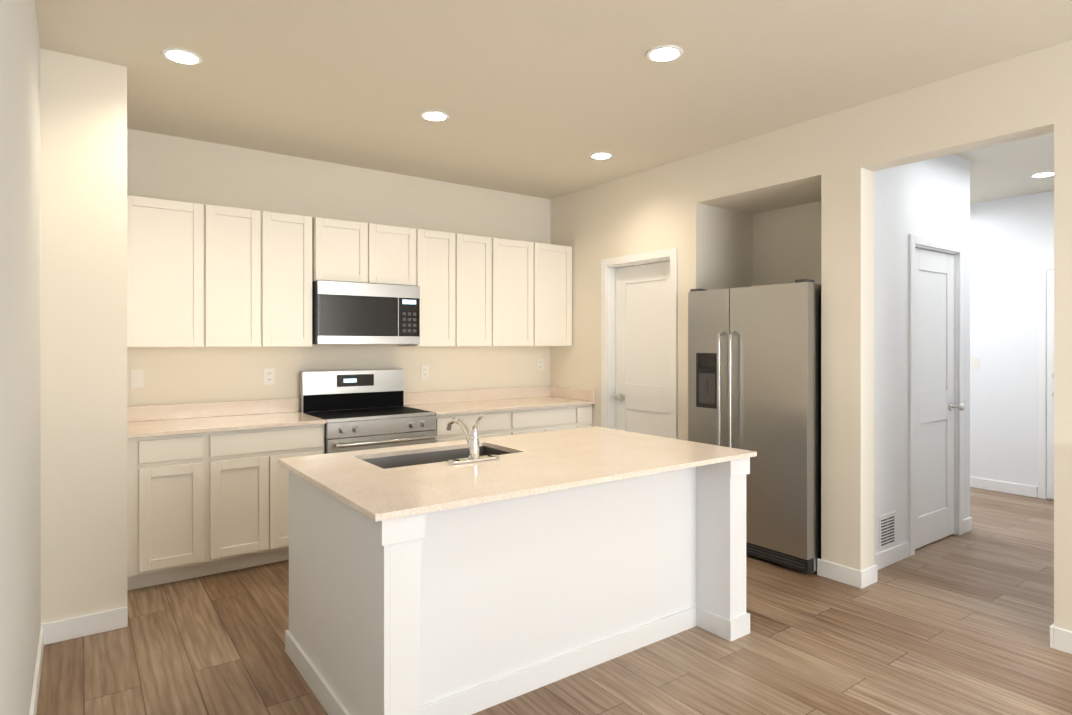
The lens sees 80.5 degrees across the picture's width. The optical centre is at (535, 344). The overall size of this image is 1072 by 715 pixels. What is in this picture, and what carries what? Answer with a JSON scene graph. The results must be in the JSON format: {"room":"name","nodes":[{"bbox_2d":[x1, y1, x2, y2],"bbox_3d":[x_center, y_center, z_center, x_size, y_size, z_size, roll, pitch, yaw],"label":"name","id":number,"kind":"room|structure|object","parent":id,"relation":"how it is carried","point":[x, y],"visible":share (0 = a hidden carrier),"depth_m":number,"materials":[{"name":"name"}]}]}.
{"room":"kitchen","nodes":[
{"label":"kitchen","id":0,"kind":"room"},
{"bbox_2d":[0,0,40,714],"bbox_3d":[-0.315,0.013,0.060,0.160,2.780,7.020,0,0,-36],"label":"wall","id":1,"kind":"structure","parent":0,"point":[20,474],"depth_m":1.89,"materials":[{"name":"white paint"}]},
{"bbox_2d":[29,622,48,714],"bbox_3d":[-0.918,1.353,1.044,0.013,0.100,4.720,0,0,-36],"label":"baseboard","id":2,"kind":"structure","parent":1,"relation":"attached to","point":[44,628],"depth_m":2.59,"materials":[{"name":"white paint"}]},
{"bbox_2d":[40,48,126,623],"bbox_3d":[-3.179,0.011,3.073,1.950,2.780,1.220,0,0,-36],"label":"wall","id":3,"kind":"structure","parent":0,"point":[83,211],"depth_m":3.05,"materials":[{"name":"beige paint"}]},
{"bbox_2d":[49,606,127,643],"bbox_3d":[-2.153,1.351,3.054,0.310,0.100,0.016,0,0,-36],"label":"baseboard","id":4,"kind":"structure","parent":3,"relation":"attached to","point":[117,618],"depth_m":3.05,"materials":[{"name":"white paint"}]},
{"bbox_2d":[127,129,549,411],"bbox_3d":[-0.932,0.009,5.358,4.370,2.780,0.150,0,0,-36],"label":"wall","id":5,"kind":"structure","parent":0,"point":[165,167],"depth_m":4.72,"materials":[{"name":"beige paint"}]},
{"bbox_2d":[130,369,143,387],"bbox_3d":[-2.566,0.220,4.077,0.072,0.116,0.010,0,0,-36],"label":"light switch","id":6,"kind":"object","parent":5,"relation":"attached to","point":[136,378],"visible":1,"depth_m":4.08,"materials":[{"name":"white plastic"}]},
{"bbox_2d":[127,195,218,346],"bbox_3d":[-2.348,-0.436,4.027,0.511,0.908,0.344,0,0,-36],"label":"upper cabinet","id":7,"kind":"object","parent":5,"relation":"attached to","point":[202,275],"depth_m":3.90,"materials":[{"name":"white paint"}]},
{"bbox_2d":[219,206,274,346],"bbox_3d":[-2.055,-0.436,4.238,0.463,0.908,0.344,0,0,-36],"label":"upper cabinet","id":8,"kind":"object","parent":5,"relation":"attached to","point":[246,236],"depth_m":4.15,"materials":[{"name":"white paint"}]},
{"bbox_2d":[264,368,274,384],"bbox_3d":[-1.915,0.230,4.550,0.072,0.116,0.008,0,0,-36],"label":"electrical outlet","id":9,"kind":"object","parent":5,"relation":"attached to","point":[269,375],"visible":1,"depth_m":4.55,"materials":[{"name":"white plastic"}]},
{"bbox_2d":[275,212,314,346],"bbox_3d":[-1.808,-0.436,4.417,0.400,0.908,0.344,0,0,-36],"label":"upper cabinet","id":10,"kind":"object","parent":5,"relation":"attached to","point":[294,234],"depth_m":4.33,"materials":[{"name":"white paint"}]},
{"bbox_2d":[315,217,378,283],"bbox_3d":[-1.455,-0.668,4.672,0.448,0.445,0.344,0,0,-36],"label":"upper cabinet","id":11,"kind":"object","parent":5,"relation":"attached to","point":[345,251],"depth_m":4.54,"materials":[{"name":"white paint"}]},
{"bbox_2d":[312,280,419,343],"bbox_3d":[-1.308,-0.221,4.743,0.766,0.442,0.402,0,0,-36],"label":"microwave","id":12,"kind":"object","parent":11,"relation":"attached to","point":[354,313],"visible":1,"depth_m":4.55,"materials":[{"name":"grey metal"}]},
{"bbox_2d":[379,224,418,285],"bbox_3d":[-1.195,-0.668,4.860,0.447,0.445,0.344,0,0,-36],"label":"upper cabinet","id":13,"kind":"object","parent":5,"relation":"attached to","point":[398,246],"depth_m":4.78,"materials":[{"name":"white paint"}]},
{"bbox_2d":[420,365,428,378],"bbox_3d":[-0.925,0.229,5.265,0.072,0.116,0.008,0,0,-36],"label":"electrical outlet","id":14,"kind":"object","parent":5,"relation":"attached to","point":[424,371],"visible":1,"depth_m":5.26,"materials":[{"name":"white plastic"}]},
{"bbox_2d":[399,229,466,346],"bbox_3d":[-0.850,-0.437,5.110,0.403,0.908,0.344,0,0,-36],"label":"upper cabinet","id":15,"kind":"object","parent":5,"relation":"attached to","point":[442,255],"depth_m":4.99,"materials":[{"name":"white paint"}]},
{"bbox_2d":[404,386,547,405],"bbox_3d":[-0.479,0.444,5.579,1.532,0.099,0.020,0,0,-36],"label":"backsplash","id":16,"kind":"structure","parent":5,"relation":"attached to","point":[537,391],"depth_m":5.51,"materials":[{"name":"beige stone"}]},
{"bbox_2d":[467,235,502,346],"bbox_3d":[-0.600,-0.437,5.291,0.466,0.908,0.344,0,0,-36],"label":"upper cabinet","id":17,"kind":"object","parent":5,"relation":"attached to","point":[484,254],"depth_m":5.22,"materials":[{"name":"white paint"}]},
{"bbox_2d":[503,239,542,345],"bbox_3d":[-0.289,-0.437,5.516,0.552,0.908,0.344,0,0,-36],"label":"upper cabinet","id":18,"kind":"object","parent":5,"relation":"attached to","point":[522,260],"depth_m":5.44,"materials":[{"name":"white paint"}]},
{"bbox_2d":[537,358,543,370],"bbox_3d":[0.042,0.189,5.965,0.072,0.116,0.008,0,0,-36],"label":"electrical outlet","id":19,"kind":"object","parent":5,"relation":"attached to","point":[540,364],"visible":1,"depth_m":5.96,"materials":[{"name":"white plastic"}]},
{"bbox_2d":[543,243,571,345],"bbox_3d":[0.035,-0.437,5.750,0.500,0.908,0.344,0,0,-36],"label":"upper cabinet","id":20,"kind":"object","parent":5,"relation":"attached to","point":[557,259],"depth_m":5.66,"materials":[{"name":"white paint"}]},
{"bbox_2d":[34,0,1071,203],"bbox_3d":[1.455,-1.439,2.807,9.150,0.120,9.400,0,0,-36],"label":"ceiling","id":21,"kind":"structure","parent":0,"point":[545,99],"depth_m":3.20,"materials":[{"name":"beige paint"}]},
{"bbox_2d":[161,48,202,64],"bbox_3d":[-1.691,-1.375,3.030,0.176,0.008,0.176,0,0,-36],"label":"recessed light","id":22,"kind":"object","parent":21,"relation":"in","point":[182,56],"visible":1,"depth_m":3.02,"materials":[{"name":"white paint"}]},
{"bbox_2d":[420,110,449,120],"bbox_3d":[-0.610,-1.375,3.819,0.176,0.008,0.176,0,0,-36],"label":"recessed light","id":23,"kind":"object","parent":21,"relation":"in","point":[432,115],"visible":1,"depth_m":3.80,"materials":[{"name":"white paint"}]},
{"bbox_2d":[589,152,612,159],"bbox_3d":[0.476,-1.376,4.628,0.176,0.008,0.176,0,0,-36],"label":"recessed light","id":24,"kind":"object","parent":21,"relation":"in","point":[601,155],"visible":0.98,"depth_m":4.60,"materials":[{"name":"white paint"}]},
{"bbox_2d":[646,45,682,61],"bbox_3d":[0.609,-1.375,3.001,0.176,0.008,0.176,0,0,-36],"label":"recessed light","id":25,"kind":"object","parent":21,"relation":"in","point":[664,53],"visible":1,"depth_m":2.99,"materials":[{"name":"white paint"}]},
{"bbox_2d":[1030,171,1053,177],"bbox_3d":[4.118,-1.376,5.141,0.176,0.008,0.176,0,0,-36],"label":"recessed light","id":26,"kind":"object","parent":21,"relation":"in","point":[1043,174],"visible":0.92,"depth_m":5.12,"materials":[{"name":"white paint"}]},
{"bbox_2d":[36,487,1071,714],"bbox_3d":[1.455,1.461,2.810,9.150,0.120,9.400,0,0,-36],"label":"floor","id":27,"kind":"structure","parent":0,"point":[951,624],"depth_m":2.88,"materials":[{"name":"brown wood"}]},
{"bbox_2d":[127,398,325,590],"bbox_3d":[-2.013,0.898,4.082,1.118,1.005,0.648,0,0,-36],"label":"base cabinet","id":28,"kind":"object","parent":27,"relation":"on","point":[207,488],"visible":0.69,"depth_m":3.81,"materials":[{"name":"white paint"}]},
{"bbox_2d":[300,369,435,453],"bbox_3d":[-1.215,0.800,4.612,0.788,1.200,0.706,0,0,-36],"label":"range","id":29,"kind":"object","parent":27,"relation":"on","point":[356,410],"visible":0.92,"depth_m":4.62,"materials":[{"name":"grey metal"}]},
{"bbox_2d":[405,406,519,442],"bbox_3d":[-0.621,0.959,5.101,0.739,0.880,0.629,0,0,-36],"label":"base cabinet","id":30,"kind":"object","parent":27,"relation":"on","point":[515,410],"depth_m":4.88,"materials":[{"name":"white paint"}]},
{"bbox_2d":[408,398,594,417],"bbox_3d":[-0.295,0.506,5.325,1.532,0.025,0.648,0,0,-36],"label":"countertop","id":31,"kind":"structure","parent":30,"relation":"on","point":[489,404],"depth_m":5.21,"materials":[{"name":"beige stone"}]},
{"bbox_2d":[285,442,749,714],"bbox_3d":[-0.053,0.972,2.983,1.876,0.858,1.136,0,0,-36],"label":"kitchen island","id":32,"kind":"object","parent":27,"relation":"on","point":[426,579],"depth_m":2.58,"materials":[{"name":"white paint"}]},
{"bbox_2d":[278,452,461,521],"bbox_3d":[-0.714,0.532,2.505,0.300,0.022,1.170,0,0,-36],"label":"island countertop","id":33,"kind":"structure","parent":32,"relation":"on","point":[379,494],"depth_m":2.33,"materials":[{"name":"beige stone"}]},
{"bbox_2d":[346,440,617,505],"bbox_3d":[-0.301,0.532,2.804,0.720,0.022,1.170,0,0,-36],"label":"island countertop","id":34,"kind":"structure","parent":32,"relation":"on","point":[522,474],"depth_m":2.54,"materials":[{"name":"beige stone"}]},
{"bbox_2d":[446,413,498,463],"bbox_3d":[-0.327,0.410,2.901,0.256,0.221,0.334,0,0,-36],"label":"faucet","id":35,"kind":"object","parent":34,"relation":"on","point":[472,435],"visible":1,"depth_m":2.82,"materials":[{"name":"silver metal"}]},
{"bbox_2d":[479,426,756,481],"bbox_3d":[0.360,0.532,3.282,0.910,0.022,1.170,0,0,-36],"label":"island countertop","id":36,"kind":"structure","parent":32,"relation":"on","point":[626,454],"depth_m":3.11,"materials":[{"name":"beige stone"}]},
{"bbox_2d":[520,406,583,433],"bbox_3d":[-0.111,0.959,5.470,0.810,0.880,0.629,0,0,-36],"label":"base cabinet","id":37,"kind":"object","parent":27,"relation":"on","point":[555,418],"depth_m":5.26,"materials":[{"name":"white paint"}]},
{"bbox_2d":[584,406,591,427],"bbox_3d":[0.212,0.958,5.703,0.268,0.880,0.629,0,0,-36],"label":"base cabinet","id":38,"kind":"object","parent":27,"relation":"on","point":[587,409],"depth_m":5.49,"materials":[{"name":"white paint"}]},
{"bbox_2d":[688,279,820,572],"bbox_3d":[1.640,0.503,4.365,0.839,1.792,0.915,0,0,-36],"label":"refrigerator","id":39,"kind":"object","parent":27,"relation":"on","point":[754,368],"visible":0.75,"depth_m":4.00,"materials":[{"name":"grey metal"}]},
{"bbox_2d":[671,155,752,440],"bbox_3d":[1.420,0.009,4.946,0.800,2.780,0.235,0,0,-36],"label":"wall","id":40,"kind":"structure","parent":0,"point":[713,245],"depth_m":4.73,"materials":[{"name":"beige paint"}]},
{"bbox_2d":[696,117,820,213],"bbox_3d":[1.721,-1.205,4.425,0.677,0.350,0.961,0,0,-36],"label":"wall","id":41,"kind":"structure","parent":0,"point":[777,169],"depth_m":4.25,"materials":[{"name":"beige paint"}]},
{"bbox_2d":[753,201,820,285],"bbox_3d":[2.045,0.010,4.660,0.123,2.780,0.961,0,0,-36],"label":"wall","id":42,"kind":"structure","parent":0,"point":[786,245],"depth_m":4.77,"materials":[{"name":"beige paint"}]},
{"bbox_2d":[550,40,1071,631],"bbox_3d":[2.572,0.011,2.808,0.160,2.780,8.090,0,0,-36],"label":"wall","id":43,"kind":"structure","parent":0,"point":[847,332],"depth_m":3.68,"materials":[{"name":"beige paint"}]},
{"bbox_2d":[548,386,594,401],"bbox_3d":[0.324,0.444,5.760,0.020,0.099,0.628,0,0,-36],"label":"backsplash","id":44,"kind":"structure","parent":43,"relation":"attached to","point":[553,391],"depth_m":5.76,"materials":[{"name":"beige stone"}]},
{"bbox_2d":[601,248,676,438],"bbox_3d":[0.861,0.337,5.131,0.141,2.125,0.840,0,0,-36],"label":"door frame","id":45,"kind":"structure","parent":43,"relation":"attached to","point":[608,342],"depth_m":5.38,"materials":[{"name":"white paint"}]},
{"bbox_2d":[614,261,669,437],"bbox_3d":[0.868,0.369,5.136,0.114,2.037,0.688,0,0,-36],"label":"pantry door","id":46,"kind":"structure","parent":43,"relation":"in","point":[642,397],"depth_m":5.17,"materials":[{"name":"white paint"}]},
{"bbox_2d":[817,558,868,588],"bbox_3d":[1.792,1.350,3.742,0.016,0.100,0.271,0,0,-36],"label":"baseboard","id":47,"kind":"structure","parent":43,"relation":"attached to","point":[837,572],"depth_m":3.71,"materials":[{"name":"white paint"}]},
{"bbox_2d":[1050,623,1071,653],"bbox_3d":[3.244,1.352,1.733,0.013,0.100,2.958,0,0,-36],"label":"baseboard","id":48,"kind":"structure","parent":43,"relation":"attached to","point":[1060,639],"depth_m":2.89,"materials":[{"name":"white paint"}]},
{"bbox_2d":[874,154,969,553],"bbox_3d":[2.565,0.010,4.354,1.640,2.780,0.144,0,0,-36],"label":"wall","id":49,"kind":"structure","parent":0,"point":[893,208],"depth_m":4.14,"materials":[{"name":"white paint"}]},
{"bbox_2d":[879,511,894,549],"bbox_3d":[2.228,1.179,4.018,0.200,0.207,0.008,0,0,-36],"label":"air vent","id":50,"kind":"object","parent":49,"relation":"in","point":[886,530],"visible":1,"depth_m":4.01,"materials":[{"name":"white metal"}]},
{"bbox_2d":[866,541,909,580],"bbox_3d":[2.210,1.350,3.992,0.640,0.100,0.030,0,0,-36],"label":"baseboard","id":51,"kind":"structure","parent":49,"relation":"attached to","point":[892,555],"depth_m":4.01,"materials":[{"name":"white paint"}]},
{"bbox_2d":[909,234,962,555],"bbox_3d":[2.779,0.335,4.472,0.835,2.130,0.116,0,0,-36],"label":"door frame","id":52,"kind":"structure","parent":49,"relation":"attached to","point":[933,244],"depth_m":4.63,"materials":[{"name":"white paint"}]},
{"bbox_2d":[915,248,964,548],"bbox_3d":[2.810,0.367,4.426,0.686,2.042,0.130,0,0,-36],"label":"hall door","id":53,"kind":"structure","parent":49,"relation":"in","point":[935,406],"depth_m":4.47,"materials":[{"name":"white paint"}]},
{"bbox_2d":[970,191,1053,499],"bbox_3d":[4.101,0.008,6.573,0.150,2.780,6.400,0,0,-36],"label":"wall","id":54,"kind":"structure","parent":0,"point":[1011,243],"depth_m":5.97,"materials":[{"name":"white paint"}]},
{"bbox_2d":[971,357,978,368],"bbox_3d":[4.284,0.181,6.183,0.008,0.115,0.072,0,0,-36],"label":"light switch","id":55,"kind":"object","parent":54,"relation":"attached to","point":[974,362],"visible":1,"depth_m":6.18,"materials":[{"name":"white plastic"}]},
{"bbox_2d":[970,477,1036,497],"bbox_3d":[3.425,1.348,7.369,0.013,0.100,3.920,0,0,-36],"label":"baseboard","id":56,"kind":"structure","parent":54,"relation":"attached to","point":[1006,487],"depth_m":5.98,"materials":[{"name":"white paint"}]},
{"bbox_2d":[1038,263,1053,498],"bbox_3d":[4.879,0.334,5.356,0.016,2.130,1.035,0,0,-36],"label":"door frame","id":57,"kind":"structure","parent":54,"relation":"attached to","point":[1042,268],"depth_m":5.74,"materials":[{"name":"white paint"}]},
{"bbox_2d":[1047,270,1053,498],"bbox_3d":[4.855,0.360,5.339,0.073,2.054,0.907,0,0,-36],"label":"door","id":58,"kind":"structure","parent":54,"relation":"in","point":[1050,384],"depth_m":5.70,"materials":[{"name":"white paint"}]}
]}

